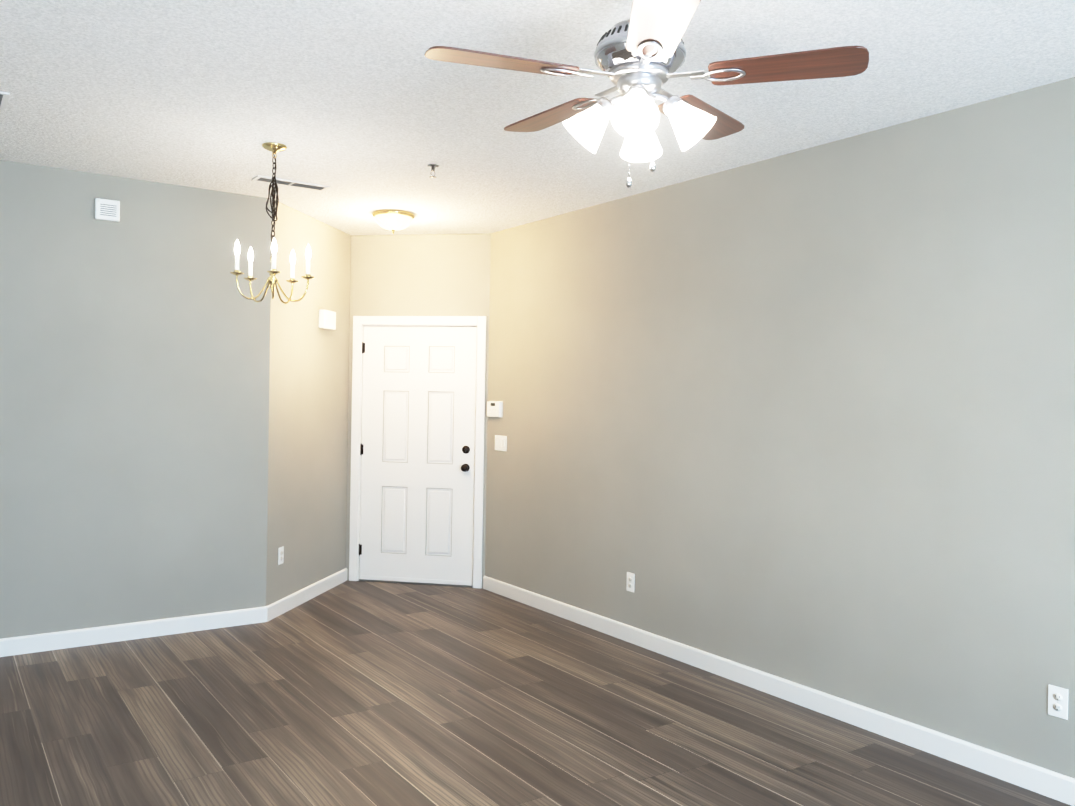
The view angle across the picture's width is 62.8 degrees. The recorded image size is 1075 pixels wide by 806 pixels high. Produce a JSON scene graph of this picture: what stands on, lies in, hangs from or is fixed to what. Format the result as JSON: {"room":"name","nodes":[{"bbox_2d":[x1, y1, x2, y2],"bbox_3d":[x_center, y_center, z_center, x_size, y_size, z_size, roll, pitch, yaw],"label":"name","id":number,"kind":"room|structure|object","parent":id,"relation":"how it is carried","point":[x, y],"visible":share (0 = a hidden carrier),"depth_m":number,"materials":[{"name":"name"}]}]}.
{"room":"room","nodes":[
{"label":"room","id":0,"kind":"room"},
{"bbox_2d":[0,160,271,638],"bbox_3d":[-3.228,0.031,4.781,3.517,2.753,0.120,1,1,-35],"label":"wall","id":1,"kind":"structure","parent":0,"point":[134,382],"depth_m":5.25,"materials":[{"name":"paint"}]},
{"bbox_2d":[94,198,119,221],"bbox_3d":[-2.517,-1.128,5.152,0.132,0.122,0.035,1,1,-35],"label":"detector","id":2,"kind":"object","parent":1,"relation":"attached to","point":[106,210],"visible":0.98,"depth_m":5.14,"materials":[{"name":"white plastic"}]},
{"bbox_2d":[0,606,267,656],"bbox_3d":[-3.161,1.359,4.773,3.403,0.100,0.014,1,1,-35],"label":"baseboard","id":3,"kind":"structure","parent":1,"relation":"attached to","point":[20,645],"depth_m":5.26,"materials":[{"name":"white wood"}]},
{"bbox_2d":[266,200,350,605],"bbox_3d":[-1.677,0.044,6.452,0.120,2.753,1.442,1,1,10],"label":"wall","id":4,"kind":"structure","parent":0,"point":[308,444],"depth_m":6.30,"materials":[{"name":"paint"}]},
{"bbox_2d":[278,546,283,564],"bbox_3d":[-1.726,1.027,5.930,0.008,0.116,0.072,1,1,10],"label":"outlet","id":5,"kind":"object","parent":4,"relation":"attached to","point":[280,555],"visible":1,"depth_m":5.93,"materials":[{"name":"white plastic"}]},
{"bbox_2d":[266,568,346,621],"bbox_3d":[-1.646,1.372,6.389,0.014,0.100,1.328,1,1,10],"label":"baseboard","id":6,"kind":"structure","parent":4,"relation":"attached to","point":[291,601],"depth_m":6.29,"materials":[{"name":"white wood"}]},
{"bbox_2d":[318,310,335,329],"bbox_3d":[-1.560,-0.616,6.536,0.054,0.135,0.200,1,1,10],"label":"door chime","id":7,"kind":"object","parent":4,"relation":"attached to","point":[327,319],"visible":0.98,"depth_m":6.48,"materials":[{"name":"white plastic"}]},
{"bbox_2d":[346,233,490,587],"bbox_3d":[-0.937,0.052,6.989,1.143,2.753,0.120,1,1,10],"label":"wall","id":8,"kind":"structure","parent":0,"point":[425,275],"depth_m":6.92,"materials":[{"name":"paint"}]},
{"bbox_2d":[349,316,485,588],"bbox_3d":[-0.939,0.373,6.981,1.088,2.112,0.135,1,1,10],"label":"door frame","id":9,"kind":"structure","parent":8,"relation":"attached to","point":[361,322],"depth_m":6.93,"materials":[{"name":"white wood"}]},
{"bbox_2d":[359,326,476,585],"bbox_3d":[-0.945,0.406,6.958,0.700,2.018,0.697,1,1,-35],"label":"door","id":10,"kind":"structure","parent":8,"relation":"in","point":[417,449],"depth_m":6.94,"materials":[{"name":"white wood"}]},
{"bbox_2d":[0,580,1070,805],"bbox_3d":[-0.222,1.526,2.047,5.140,0.080,9.716,1,1,-35],"label":"floor","id":11,"kind":"structure","parent":0,"point":[355,693],"depth_m":4.00,"materials":[{"name":"brown wood"}]},
{"bbox_2d":[0,0,1074,235],"bbox_3d":[-0.171,-1.306,2.022,5.140,0.080,9.716,1,1,-35],"label":"ceiling","id":12,"kind":"structure","parent":0,"point":[364,110],"depth_m":3.60,"materials":[{"name":"white paint"}]},
{"bbox_2d":[0,92,9,109],"bbox_3d":[-2.446,-1.319,3.764,0.310,0.009,0.260,1,1,-35],"label":"ceiling vent","id":13,"kind":"object","parent":12,"relation":"in","point":[4,97],"visible":1,"depth_m":3.81,"materials":[{"name":"white"}]},
{"bbox_2d":[230,142,313,303],"bbox_3d":[-1.356,-0.913,4.471,0.395,0.790,0.408,1,1,-35],"label":"chandelier","id":14,"kind":"object","parent":12,"relation":"hanging from","point":[273,148],"visible":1,"depth_m":4.47,"materials":[{"name":"gold metal"}]},
{"bbox_2d":[251,175,329,190],"bbox_3d":[-1.475,-1.315,5.278,0.440,0.009,0.130,1,1,-35],"label":"ceiling vent","id":15,"kind":"object","parent":12,"relation":"in","point":[284,182],"visible":1,"depth_m":5.27,"materials":[{"name":"white metal"}]},
{"bbox_2d":[372,210,414,233],"bbox_3d":[-1.004,-1.247,6.132,0.292,0.139,0.292,1,1,-35],"label":"hall ceiling light","id":16,"kind":"object","parent":12,"relation":"attached to","point":[394,220],"visible":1,"depth_m":6.04,"materials":[{"name":"white glass"}]},
{"bbox_2d":[427,164,438,177],"bbox_3d":[-0.571,-1.265,4.810,0.064,0.065,0.064,1,1,-35],"label":"sprinkler","id":17,"kind":"object","parent":12,"relation":"attached to","point":[433,166],"visible":1,"depth_m":4.80,"materials":[{"name":"silver metal"}]},
{"bbox_2d":[424,0,868,187],"bbox_3d":[0.272,-0.944,2.627,1.225,0.637,1.180,1,1,-35],"label":"ceiling fan","id":18,"kind":"object","parent":12,"relation":"hanging from","point":[639,55],"visible":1,"depth_m":2.50,"materials":[{"name":"brown wood"}]},
{"bbox_2d":[485,77,1074,778],"bbox_3d":[2.196,0.143,3.198,0.120,2.753,9.148,1,1,-35],"label":"wall","id":19,"kind":"structure","parent":0,"point":[805,417],"depth_m":4.23,"materials":[{"name":"paint"}]},
{"bbox_2d":[487,401,502,417],"bbox_3d":[-0.329,0.047,6.716,0.032,0.125,0.190,1,1,-35],"label":"thermostat","id":20,"kind":"object","parent":19,"relation":"attached to","point":[494,408],"visible":1,"depth_m":6.69,"materials":[{"name":"white plastic"}]},
{"bbox_2d":[495,435,506,450],"bbox_3d":[-0.282,0.304,6.661,0.013,0.116,0.166,1,1,-35],"label":"light switch","id":21,"kind":"object","parent":19,"relation":"attached to","point":[500,443],"visible":1,"depth_m":6.65,"materials":[{"name":"white plastic"}]},
{"bbox_2d":[626,572,634,592],"bbox_3d":[0.571,1.102,5.418,0.008,0.116,0.072,1,1,-35],"label":"electrical outlet","id":22,"kind":"object","parent":19,"relation":"attached to","point":[630,582],"visible":1,"depth_m":5.41,"materials":[{"name":"white plastic"}]},
{"bbox_2d":[483,576,1074,805],"bbox_3d":[2.117,1.468,3.172,0.014,0.100,8.908,1,1,-35],"label":"baseboard","id":23,"kind":"structure","parent":19,"relation":"attached to","point":[1036,779],"depth_m":4.21,"materials":[{"name":"white wood"}]},
{"bbox_2d":[1048,684,1067,719],"bbox_3d":[1.989,1.143,3.367,0.008,0.116,0.072,1,1,-35],"label":"electrical outlet","id":24,"kind":"object","parent":19,"relation":"attached to","point":[1057,701],"visible":1,"depth_m":3.36,"materials":[{"name":"white plastic"}]}
]}

